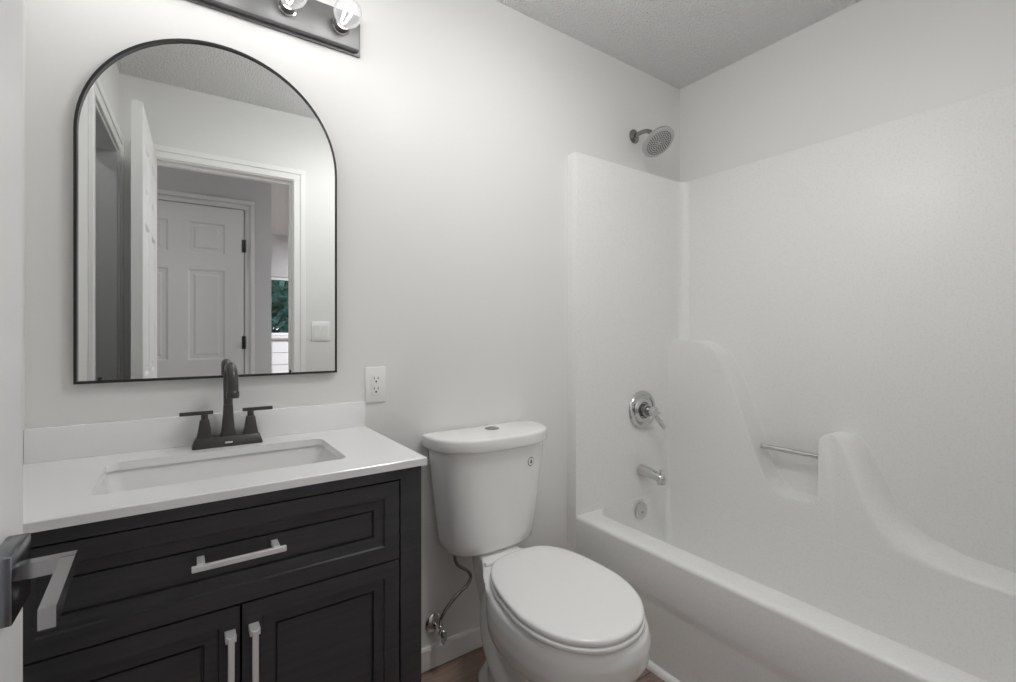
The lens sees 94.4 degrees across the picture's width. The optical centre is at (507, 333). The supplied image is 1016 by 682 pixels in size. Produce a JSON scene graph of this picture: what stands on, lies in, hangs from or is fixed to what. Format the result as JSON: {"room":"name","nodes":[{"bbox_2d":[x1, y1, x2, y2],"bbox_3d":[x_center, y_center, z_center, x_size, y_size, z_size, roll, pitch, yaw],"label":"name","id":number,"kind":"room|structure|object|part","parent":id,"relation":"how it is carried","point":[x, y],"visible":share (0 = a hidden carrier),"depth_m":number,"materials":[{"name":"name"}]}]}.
{"room":"bathroom","nodes":[
{"label":"bathroom","id":0,"kind":"room"},
{"bbox_2d":[23,0,24,464],"bbox_3d":[-0.719,-0.052,0.430,0.110,2.440,1.480,0,0,-35],"label":"wall","id":1,"kind":"structure","parent":0,"point":[23,0],"depth_m":1.06,"materials":[{"name":"white paint"}]},
{"bbox_2d":[25,0,679,648],"bbox_3d":[-0.132,-0.052,1.806,2.644,2.440,0.110,0,0,-35],"label":"wall","id":2,"kind":"structure","parent":0,"point":[454,128],"depth_m":1.63,"materials":[{"name":"white paint"}]},
{"bbox_2d":[24,401,364,463],"bbox_3d":[-0.774,0.254,1.280,0.770,0.078,0.019,0,0,-35],"label":"backsplash","id":3,"kind":"structure","parent":2,"relation":"attached to","point":[64,442],"depth_m":1.19,"materials":[{"name":"white stone"}]},
{"bbox_2d":[73,38,336,384],"bbox_3d":[-0.776,-0.331,1.280,0.600,0.899,0.018,0,0,-35],"label":"arched mirror","id":4,"kind":"object","parent":2,"relation":"attached to","point":[205,181],"visible":1,"depth_m":1.25,"materials":[{"name":"black metal"}]},
{"bbox_2d":[187,0,361,57],"bbox_3d":[-0.736,-0.939,1.231,0.740,0.122,0.144,0,0,-35],"label":"vanity light","id":5,"kind":"object","parent":2,"relation":"attached to","point":[314,21],"visible":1,"depth_m":1.38,"materials":[{"name":"silver metal"}]},
{"bbox_2d":[277,0,298,16],"bbox_3d":[-0.625,-0.939,1.340,0.054,0.054,0.032,0,0,-35],"label":"bulb socket","id":6,"kind":"object","parent":5,"relation":"attached to","point":[282,9],"depth_m":1.34,"materials":[{"name":"silver metal"}]},
{"bbox_3d":[-0.599,-0.939,1.301,0.080,0.080,0.102,0,0,-35],"label":"bulb","id":7,"kind":"part","parent":5,"relation":"part of","materials":[{"name":"glass"}]},
{"bbox_2d":[332,12,351,35],"bbox_3d":[-0.502,-0.939,1.425,0.054,0.054,0.032,0,0,-35],"label":"bulb socket","id":8,"kind":"object","parent":5,"relation":"attached to","point":[339,25],"depth_m":1.42,"materials":[{"name":"silver metal"}]},
{"bbox_3d":[-0.475,-0.939,1.387,0.080,0.080,0.102,0,0,-35],"label":"bulb","id":9,"kind":"part","parent":5,"relation":"part of","materials":[{"name":"glass"}]},
{"bbox_2d":[365,366,385,402],"bbox_3d":[-0.429,0.165,1.526,0.068,0.114,0.009,0,0,-35],"label":"wall outlet","id":10,"kind":"object","parent":2,"relation":"attached to","point":[375,377],"visible":1,"depth_m":1.52,"materials":[{"name":"white plastic"}]},
{"bbox_2d":[371,374,380,394],"bbox_3d":[-0.428,0.165,1.524,0.034,0.068,0.002,0,0,-35],"label":"receptacle","id":11,"kind":"object","parent":10,"relation":"attached to","point":[375,378],"depth_m":1.52,"materials":[{"name":"white plastic"}]},
{"bbox_2d":[425,556,471,644],"bbox_3d":[-0.201,0.898,1.640,0.154,0.300,0.083,0,0,-35],"label":"supply valve","id":12,"kind":"object","parent":2,"relation":"attached to","point":[433,623],"visible":0.95,"depth_m":1.63,"materials":[{"name":"silver metal"}]},
{"bbox_3d":[-0.218,1.022,1.587,0.026,0.052,0.015,0,0,-35],"label":"valve handle","id":13,"kind":"part","parent":12,"relation":"part of","materials":[{"name":"silver metal"}]},
{"bbox_2d":[421,625,482,672],"bbox_3d":[-0.105,1.127,1.749,0.882,0.082,0.013,0,0,-35],"label":"baseboard","id":14,"kind":"structure","parent":2,"relation":"attached to","point":[436,654],"depth_m":1.68,"materials":[{"name":"white paint"}]},
{"bbox_2d":[629,126,673,157],"bbox_3d":[0.667,-0.899,2.176,0.154,0.150,0.193,0,0,-35],"label":"shower","id":15,"kind":"object","parent":2,"relation":"attached to","point":[658,140],"visible":1,"depth_m":2.15,"materials":[{"name":"silver metal"}]},
{"bbox_3d":[0.643,-0.922,2.198,0.021,0.070,0.122,0,0,-41],"label":"shower arm","id":16,"kind":"part","parent":15,"relation":"part of","materials":[{"name":"silver metal"}]},
{"bbox_2d":[421,646,664,681],"bbox_3d":[1.283,1.208,-0.444,4.800,0.080,5.440,0,0,-35],"label":"floor","id":17,"kind":"structure","parent":0,"point":[466,667],"depth_m":1.63,"materials":[{"name":"brown wood"}]},
{"bbox_2d":[23,466,420,681],"bbox_3d":[-0.636,0.740,1.082,0.750,0.857,0.493,0,0,-35],"label":"vanity cabinet","id":18,"kind":"object","parent":17,"relation":"on","point":[320,582],"visible":0.93,"depth_m":0.91,"materials":[{"name":"paint"}]},
{"bbox_3d":[-0.652,0.779,0.822,0.318,0.513,0.018,0,0,-35],"label":"cabinet door","id":19,"kind":"part","parent":18,"relation":"part of","materials":[{"name":"paint"}]},
{"bbox_2d":[23,401,426,533],"bbox_3d":[-0.643,0.327,1.093,0.770,0.224,0.476,0,0,-35],"label":"countertop","id":20,"kind":"structure","parent":18,"relation":"on","point":[77,474],"depth_m":1.10,"materials":[{"name":"white stone"}]},
{"bbox_2d":[95,445,338,494],"bbox_3d":[-0.639,0.375,1.083,0.503,0.128,0.303,0,0,-35],"label":"sink basin","id":21,"kind":"object","parent":20,"relation":"in","point":[116,478],"depth_m":1.17,"materials":[{"name":"white ceramic"}]},
{"bbox_2d":[179,362,272,449],"bbox_3d":[-0.741,0.182,1.244,0.164,0.221,0.152,0,0,7],"label":"faucet","id":22,"kind":"object","parent":20,"relation":"on","point":[204,439],"visible":1,"depth_m":1.23,"materials":[{"name":"grey metal"}]},
{"bbox_3d":[-0.798,0.204,1.205,0.072,0.009,0.011,0,0,-35],"label":"lever","id":23,"kind":"part","parent":22,"relation":"part of","materials":[{"name":"grey metal"}]},
{"bbox_3d":[-0.784,0.238,1.215,0.035,0.060,0.033,0,0,-35],"label":"handle","id":24,"kind":"part","parent":22,"relation":"part of","materials":[{"name":"grey metal"}]},
{"bbox_3d":[-0.717,0.170,1.211,0.035,0.196,0.116,0,0,-35],"label":"spout","id":25,"kind":"part","parent":22,"relation":"part of","materials":[{"name":"grey metal"}]},
{"bbox_3d":[-0.697,0.238,1.275,0.035,0.060,0.033,0,0,-35],"label":"handle","id":26,"kind":"part","parent":22,"relation":"part of","materials":[{"name":"grey metal"}]},
{"bbox_3d":[-0.683,0.204,1.285,0.072,0.009,0.011,0,0,-35],"label":"lever","id":27,"kind":"part","parent":22,"relation":"part of","materials":[{"name":"grey metal"}]},
{"bbox_3d":[-0.520,0.640,0.882,0.018,0.152,0.033,0,0,-35],"label":"pull handle","id":28,"kind":"part","parent":18,"relation":"part of","materials":[{"name":"silver metal"}]},
{"bbox_3d":[-0.510,0.420,0.897,0.155,0.012,0.045,0,0,-35],"label":"pull handle","id":29,"kind":"part","parent":18,"relation":"part of","materials":[{"name":"silver metal"}]},
{"bbox_3d":[-0.527,0.685,0.925,0.714,0.749,0.004,0,0,-35],"label":"panel","id":30,"kind":"part","parent":18,"relation":"part of","materials":[{"name":"black wood"}]},
{"bbox_3d":[-0.487,0.640,0.905,0.018,0.152,0.033,0,0,-35],"label":"pull handle","id":31,"kind":"part","parent":18,"relation":"part of","materials":[{"name":"silver metal"}]},
{"bbox_3d":[-0.388,0.779,1.006,0.318,0.513,0.018,0,0,-35],"label":"cabinet door","id":32,"kind":"part","parent":18,"relation":"part of","materials":[{"name":"paint"}]},
{"bbox_2d":[422,420,650,681],"bbox_3d":[0.100,0.753,1.440,0.463,0.830,0.733,0,0,-35],"label":"toilet","id":33,"kind":"object","parent":17,"relation":"on","point":[548,613],"visible":1,"depth_m":1.43,"materials":[{"name":"white ceramic"}]},
{"bbox_3d":[-0.048,0.362,1.653,0.463,0.044,0.216,0,0,-35],"label":"tank lid","id":34,"kind":"part","parent":33,"relation":"part of","materials":[{"name":"white ceramic"}]},
{"bbox_3d":[-0.050,0.566,1.656,0.428,0.362,0.189,0,0,-35],"label":"tank","id":35,"kind":"part","parent":33,"relation":"part of","materials":[{"name":"white ceramic"}]},
{"bbox_3d":[0.122,0.959,1.401,0.383,0.419,0.644,0,0,-35],"label":"bowl","id":36,"kind":"part","parent":33,"relation":"part of","materials":[{"name":"white ceramic"}]},
{"bbox_3d":[0.156,0.749,1.353,0.375,0.016,0.513,0,0,-35],"label":"seat","id":37,"kind":"part","parent":33,"relation":"part of","materials":[{"name":"white plastic"}]},
{"bbox_3d":[0.156,0.730,1.353,0.370,0.020,0.508,0,0,-35],"label":"seat lid","id":38,"kind":"part","parent":33,"relation":"part of","materials":[{"name":"white plastic"}]},
{"bbox_2d":[646,660,680,681],"bbox_3d":[0.673,1.157,1.388,0.019,0.021,1.466,0,0,-35],"label":"trim","id":39,"kind":"structure","parent":17,"relation":"on","point":[661,673],"depth_m":1.60,"materials":[{"name":"white paint"}]},
{"bbox_2d":[568,84,1015,681],"bbox_3d":[0.996,0.204,1.622,0.780,1.928,1.479,0,0,-35],"label":"shower","id":40,"kind":"object","parent":17,"relation":"on","point":[848,300],"visible":0.97,"depth_m":1.74,"materials":[{"name":"plastic"}]},
{"bbox_3d":[0.589,0.204,2.208,0.780,1.928,0.052,0,0,-35],"label":"panel","id":41,"kind":"part","parent":40,"relation":"part of","materials":[{"name":"plastic"}]},
{"bbox_2d":[635,502,646,519],"bbox_3d":[0.621,0.823,2.185,0.080,0.080,0.014,0,0,-35],"label":"overflow plate","id":42,"kind":"object","parent":40,"relation":"attached to","point":[641,508],"visible":1,"depth_m":2.18,"materials":[{"name":"silver metal"}]},
{"bbox_2d":[629,391,665,429],"bbox_3d":[0.650,0.356,2.167,0.180,0.180,0.084,0,0,-35],"label":"shower valve","id":43,"kind":"object","parent":40,"relation":"attached to","point":[642,409],"visible":1,"depth_m":2.17,"materials":[{"name":"silver metal"}]},
{"bbox_3d":[0.630,0.356,2.195,0.180,0.180,0.016,0,0,-35],"label":"trim plate","id":44,"kind":"part","parent":43,"relation":"part of","materials":[{"name":"silver metal"}]},
{"bbox_3d":[0.686,0.388,2.158,0.097,0.111,0.025,0,0,-31],"label":"lever handle","id":45,"kind":"part","parent":43,"relation":"part of","materials":[{"name":"silver metal"}]},
{"bbox_2d":[637,464,665,484],"bbox_3d":[0.658,0.642,2.143,0.053,0.068,0.134,0,0,-35],"label":"tub spout","id":46,"kind":"object","parent":40,"relation":"attached to","point":[645,471],"visible":1,"depth_m":2.12,"materials":[{"name":"silver metal"}]},
{"bbox_2d":[760,443,817,458],"bbox_3d":[1.145,0.476,1.902,0.021,0.021,0.237,0,0,-35],"label":"grab bar","id":47,"kind":"object","parent":40,"relation":"attached to","point":[764,446],"visible":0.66,"depth_m":1.90,"materials":[{"name":"silver metal"}]},
{"bbox_2d":[576,489,1015,681],"bbox_3d":[0.989,0.965,1.585,0.726,0.406,1.428,0,0,-35],"label":"tub","id":48,"kind":"object","parent":40,"relation":"in","point":[727,592],"depth_m":1.54,"materials":[{"name":"plastic"}]},
{"bbox_3d":[1.276,0.002,1.816,0.098,1.523,1.378,0,0,-35],"label":"long panel","id":49,"kind":"part","parent":40,"relation":"part of","materials":[{"name":"plastic"}]},
{"bbox_2d":[495,0,861,88],"bbox_3d":[1.283,-1.312,-0.444,4.800,0.080,5.440,0,0,-35],"label":"ceiling","id":50,"kind":"structure","parent":0,"point":[678,43],"depth_m":1.94,"materials":[{"name":"white paint"}]},
{"bbox_2d":[680,0,1015,181],"bbox_3d":[1.393,-0.052,1.831,0.110,2.440,1.590,0,0,-35],"label":"wall","id":51,"kind":"structure","parent":0,"point":[868,63],"depth_m":1.84,"materials":[{"name":"white paint"}]},
{"bbox_3d":[0.675,-0.052,0.430,4.800,2.440,0.110,0,0,-35],"label":"wall","id":52,"kind":"structure","parent":0,"visible":0},
{"bbox_2d":[0,0,77,681],"bbox_3d":[-0.324,0.140,0.235,0.090,2.041,0.700,0,0,-35],"label":"door","id":53,"kind":"structure","parent":52,"relation":"in","point":[17,568],"depth_m":0.47,"materials":[{"name":"white paint"}]},
{"bbox_3d":[-0.428,0.237,0.430,0.038,0.031,0.101,0,0,-35],"label":"lever","id":54,"kind":"part","parent":53,"relation":"part of","materials":[{"name":"grey metal"}]}
]}

